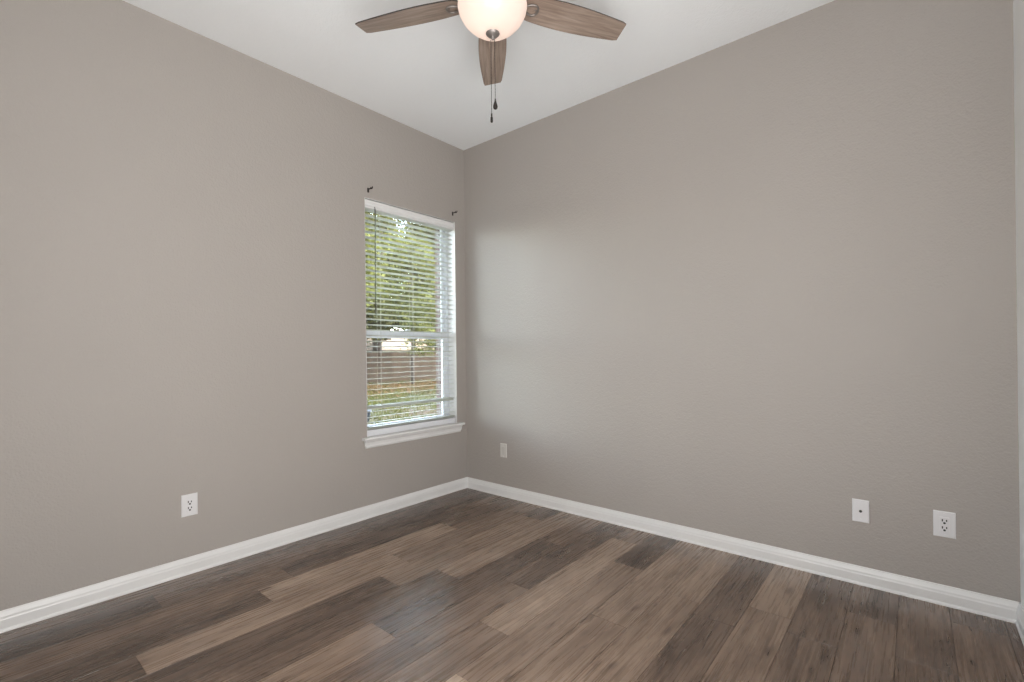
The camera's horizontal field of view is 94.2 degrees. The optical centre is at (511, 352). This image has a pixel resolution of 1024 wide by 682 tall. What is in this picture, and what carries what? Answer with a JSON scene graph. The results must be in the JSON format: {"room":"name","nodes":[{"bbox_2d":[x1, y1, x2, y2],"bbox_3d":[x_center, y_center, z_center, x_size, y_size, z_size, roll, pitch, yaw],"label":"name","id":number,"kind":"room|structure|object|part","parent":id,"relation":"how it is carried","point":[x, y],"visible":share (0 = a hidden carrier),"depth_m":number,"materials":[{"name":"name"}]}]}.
{"room":"empty bedroom","nodes":[
{"label":"empty bedroom","id":0,"kind":"room"},
{"bbox_2d":[0,0,466,610],"bbox_3d":[-1.552,-0.289,3.004,0.140,3.000,3.600,-1,0,40],"label":"wall","id":1,"kind":"structure","parent":0,"point":[183,292],"depth_m":2.58,"materials":[{"name":"beige paint"}]},
{"bbox_2d":[181,492,197,517],"bbox_3d":[-1.770,0.839,2.614,0.008,0.120,0.078,-1,0,40],"label":"electrical outlet","id":2,"kind":"object","parent":1,"relation":"attached to","point":[189,502],"visible":1,"depth_m":2.61,"materials":[{"name":"white plastic"}]},
{"bbox_2d":[186,498,192,511],"bbox_3d":[-1.768,0.839,2.613,0.003,0.067,0.034,-1,0,40],"label":"receptacle","id":3,"kind":"object","parent":2,"relation":"attached to","point":[189,501],"depth_m":2.61,"materials":[{"name":"white plastic"}]},
{"bbox_2d":[0,477,466,632],"bbox_3d":[-1.475,1.165,2.950,0.019,0.090,3.360,-1,0,40],"label":"baseboard","id":4,"kind":"structure","parent":1,"relation":"attached to","point":[49,607],"depth_m":2.62,"materials":[{"name":"white paint"}]},
{"bbox_2d":[362,198,464,448],"bbox_3d":[-0.813,-0.216,3.853,0.191,1.833,0.994,-1,0,40],"label":"window","id":5,"kind":"structure","parent":1,"relation":"in","point":[420,433],"depth_m":4.16,"materials":[{"name":"white paint"}]},
{"bbox_3d":[-0.856,0.214,3.882,0.025,0.761,0.838,-1,0,40],"label":"sash","id":6,"kind":"part","parent":5,"relation":"part of","materials":[{"name":"white plastic"}]},
{"bbox_2d":[365,199,454,436],"bbox_3d":[-0.800,-0.252,3.830,0.079,1.740,0.880,-1,0,40],"label":"window blind","id":7,"kind":"object","parent":5,"relation":"attached to","point":[370,206],"visible":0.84,"depth_m":3.79,"materials":[{"name":"white plastic"}]},
{"bbox_3d":[-1.002,-0.249,3.608,0.054,1.670,0.014,-1,0,40],"label":"ladder cord","id":8,"kind":"part","parent":7,"relation":"part of","materials":[{"name":"white fabric"}]},
{"bbox_3d":[-0.800,0.595,3.836,0.050,0.045,0.872,-1,0,40],"label":"rail","id":9,"kind":"part","parent":7,"relation":"part of","materials":[{"name":"white plastic"}]},
{"bbox_3d":[-0.804,-0.251,3.843,0.054,1.670,0.014,-1,0,40],"label":"ladder cord","id":10,"kind":"part","parent":7,"relation":"part of","materials":[{"name":"white fabric"}]},
{"bbox_3d":[-0.609,-0.252,4.075,0.054,1.670,0.014,-1,0,40],"label":"ladder cord","id":11,"kind":"part","parent":7,"relation":"part of","materials":[{"name":"white fabric"}]},
{"bbox_3d":[-0.783,0.628,3.834,0.137,0.020,0.994,-1,0,40],"label":"sill","id":12,"kind":"part","parent":5,"relation":"part of","materials":[{"name":"white paint"}]},
{"bbox_3d":[-0.880,-0.618,3.896,0.012,0.996,0.838,-1,0,40],"label":"sash","id":13,"kind":"part","parent":5,"relation":"part of","materials":[{"name":"white plastic"}]},
{"bbox_3d":[-0.870,-0.256,3.890,0.057,1.748,0.890,-1,0,40],"label":"frame","id":14,"kind":"part","parent":5,"relation":"part of","materials":[{"name":"white plastic"}]},
{"bbox_2d":[435,229,441,414],"bbox_3d":[-1.519,-0.139,3.213,0.062,3.900,9.000,-1,0,40],"label":"wall","id":15,"kind":"structure","parent":0,"point":[438,362],"depth_m":4.23,"materials":[{"name":"brick"}]},
{"bbox_2d":[123,0,833,149],"bbox_3d":[-0.227,-1.855,1.874,3.653,0.100,3.600,-1,0,40],"label":"ceiling","id":16,"kind":"structure","parent":0,"point":[426,78],"depth_m":2.83,"materials":[{"name":"paint"}]},
{"bbox_2d":[355,0,625,122],"bbox_3d":[-0.090,-1.409,2.063,1.279,0.796,1.260,-1,0,40],"label":"ceiling fan","id":17,"kind":"object","parent":16,"relation":"hanging from","point":[492,22],"visible":1,"depth_m":2.19,"materials":[{"name":"brown wood"}]},
{"bbox_3d":[-0.478,-1.554,2.210,0.513,0.006,0.145,-1,11,16],"label":"blade","id":18,"kind":"part","parent":17,"relation":"part of","materials":[{"name":"brown wood"}]},
{"bbox_3d":[-0.091,-1.215,2.098,0.003,0.325,0.003,-1,0,40],"label":"pull chain","id":19,"kind":"part","parent":17,"relation":"part of","materials":[{"name":"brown metal"}]},
{"bbox_3d":[-0.086,-1.473,2.099,0.306,0.143,0.306,-1,0,40],"label":"lamp shade","id":20,"kind":"part","parent":17,"relation":"part of","materials":[{"name":"white glass"}]},
{"bbox_3d":[-0.102,-1.558,2.506,0.145,0.006,0.513,-12,0,-2],"label":"blade","id":21,"kind":"part","parent":17,"relation":"part of","materials":[{"name":"brown wood"}]},
{"bbox_3d":[0.295,-1.563,2.240,0.513,0.006,0.145,-1,-11,-20],"label":"blade","id":22,"kind":"part","parent":17,"relation":"part of","materials":[{"name":"brown wood"}]},
{"bbox_2d":[0,488,1023,681],"bbox_3d":[-0.185,1.195,1.862,3.393,0.002,3.360,-1,0,40],"label":"floor","id":23,"kind":"structure","parent":0,"point":[467,584],"depth_m":2.11,"materials":[{"name":"brown wood"}]},
{"bbox_2d":[464,0,1020,601],"bbox_3d":[0.966,-0.316,3.156,3.513,3.000,0.120,-1,0,40],"label":"wall","id":24,"kind":"structure","parent":0,"point":[755,286],"depth_m":2.64,"materials":[{"name":"beige paint"}]},
{"bbox_2d":[500,443,506,457],"bbox_3d":[-0.071,0.817,3.957,0.070,0.116,0.007,-1,0,40],"label":"blank wall plate","id":25,"kind":"object","parent":24,"relation":"attached to","point":[503,447],"visible":1,"depth_m":3.95,"materials":[{"name":"white plastic"}]},
{"bbox_2d":[467,477,1018,622],"bbox_3d":[0.891,1.140,3.139,3.393,0.090,0.019,-1,0,40],"label":"baseboard","id":26,"kind":"structure","parent":24,"relation":"attached to","point":[1003,609],"depth_m":2.61,"materials":[{"name":"white paint"}]},
{"bbox_2d":[852,498,868,522],"bbox_3d":[1.762,0.803,2.406,0.070,0.114,0.014,-1,0,40],"label":"wall plate","id":27,"kind":"object","parent":24,"relation":"attached to","point":[860,508],"visible":1,"depth_m":2.41,"materials":[{"name":"white plastic"}]},
{"bbox_2d":[933,510,955,538],"bbox_3d":[2.003,0.798,2.205,0.078,0.120,0.008,-1,0,40],"label":"electrical outlet","id":28,"kind":"object","parent":24,"relation":"attached to","point":[944,523],"visible":1,"depth_m":2.20,"materials":[{"name":"white plastic"}]},
{"bbox_2d":[940,517,948,532],"bbox_3d":[2.002,0.798,2.204,0.034,0.067,0.003,-1,0,40],"label":"receptacle","id":29,"kind":"object","parent":28,"relation":"attached to","point":[944,521],"depth_m":2.20,"materials":[{"name":"white plastic"}]},
{"bbox_2d":[1013,0,1023,608],"bbox_3d":[1.141,-0.323,0.733,0.120,3.000,3.360,-1,0,40],"label":"wall","id":30,"kind":"structure","parent":0,"point":[1018,5],"depth_m":1.98,"materials":[{"name":"paint"}]},
{"bbox_2d":[1015,602,1023,645],"bbox_3d":[1.568,1.129,1.326,0.019,0.090,1.918,-1,0,40],"label":"baseboard","id":31,"kind":"structure","parent":30,"relation":"attached to","point":[1019,622],"depth_m":1.99,"materials":[{"name":"white paint"}]},
{"label":"outside","id":32,"kind":"structure","parent":0,"visible":0},
{"bbox_2d":[367,378,436,424],"bbox_3d":[-11.944,1.918,37.536,60.000,0.080,60.000,-1,0,40],"label":"ground","id":33,"kind":"structure","parent":32,"point":[428,407],"depth_m":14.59,"materials":[{"name":"green plant"}]},
{"bbox_2d":[367,409,370,421],"bbox_3d":[-3.784,1.633,12.241,0.330,0.300,0.330,-1,0,40],"label":"plant pot","id":34,"kind":"object","parent":33,"relation":"on","point":[369,410],"visible":0.34,"depth_m":12.18,"materials":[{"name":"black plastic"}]},
{"bbox_2d":[365,215,395,312],"bbox_3d":[-5.752,-1.792,16.826,3.859,7.208,3.843,-1,0,40],"label":"young tree","id":35,"kind":"object","parent":33,"relation":"on","point":[366,234],"visible":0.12,"depth_m":16.91,"materials":[{"name":"green plant"}]},
{"bbox_2d":[365,212,399,350],"bbox_3d":[-12.322,-7.108,43.198,5.909,18.079,7.519,-1,0,-2],"label":"tree","id":36,"kind":"object","parent":33,"relation":"on","point":[372,343],"visible":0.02,"depth_m":42.63,"materials":[{"name":"green plant"}]},
{"bbox_2d":[365,211,403,342],"bbox_3d":[-10.370,-5.011,32.200,7.052,13.803,5.222,-1,0,-21],"label":"tree","id":37,"kind":"object","parent":33,"relation":"on","point":[368,218],"visible":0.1,"depth_m":32.32,"materials":[{"name":"green plant"}]},
{"bbox_2d":[365,213,407,350],"bbox_3d":[-10.011,-6.114,37.399,5.626,16.019,6.664,-1,0,13],"label":"tree","id":38,"kind":"object","parent":33,"relation":"on","point":[398,317],"visible":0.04,"depth_m":36.91,"materials":[{"name":"green plant"}]},
{"bbox_2d":[367,338,433,350],"bbox_3d":[-11.282,-0.150,59.596,9.200,4.200,18.200,-1,0,40],"label":"house","id":39,"kind":"structure","parent":33,"relation":"on","point":[392,339],"depth_m":52.53,"materials":[{"name":"beige"}]},
{"bbox_2d":[366,222,435,383],"bbox_3d":[-5.920,-2.869,26.939,6.378,9.401,5.535,-1,0,-27],"label":"shade tree","id":40,"kind":"object","parent":33,"relation":"on","point":[401,236],"visible":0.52,"depth_m":25.98,"materials":[{"name":"green plant"}]},
{"bbox_2d":[367,352,435,382],"bbox_3d":[-9.848,0.916,27.271,0.160,1.920,31.023,-1,0,40],"label":"wooden fence","id":41,"kind":"object","parent":33,"relation":"on","point":[405,369],"visible":0.08,"depth_m":30.22,"materials":[{"name":"brown wood"}]},
{"bbox_2d":[367,379,435,400],"bbox_3d":[-4.916,1.751,23.943,5.140,0.109,16.024,-1,0,-16],"label":"fallen leaves","id":42,"kind":"object","parent":33,"relation":"on","point":[426,381],"visible":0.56,"depth_m":24.16,"materials":[{"name":"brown plant"}]},
{"bbox_2d":[396,220,421,347],"bbox_3d":[-9.927,-6.598,47.089,7.307,17.021,6.024,-1,0,-25],"label":"tree","id":43,"kind":"object","parent":33,"relation":"on","point":[397,220],"visible":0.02,"depth_m":45.62,"materials":[{"name":"green plant"}]},
{"bbox_2d":[392,220,435,350],"bbox_3d":[-6.084,-4.897,35.901,6.528,13.494,5.833,-1,0,-12],"label":"tree","id":44,"kind":"object","parent":33,"relation":"on","point":[418,230],"visible":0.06,"depth_m":34.98,"materials":[{"name":"green plant"}]}
]}

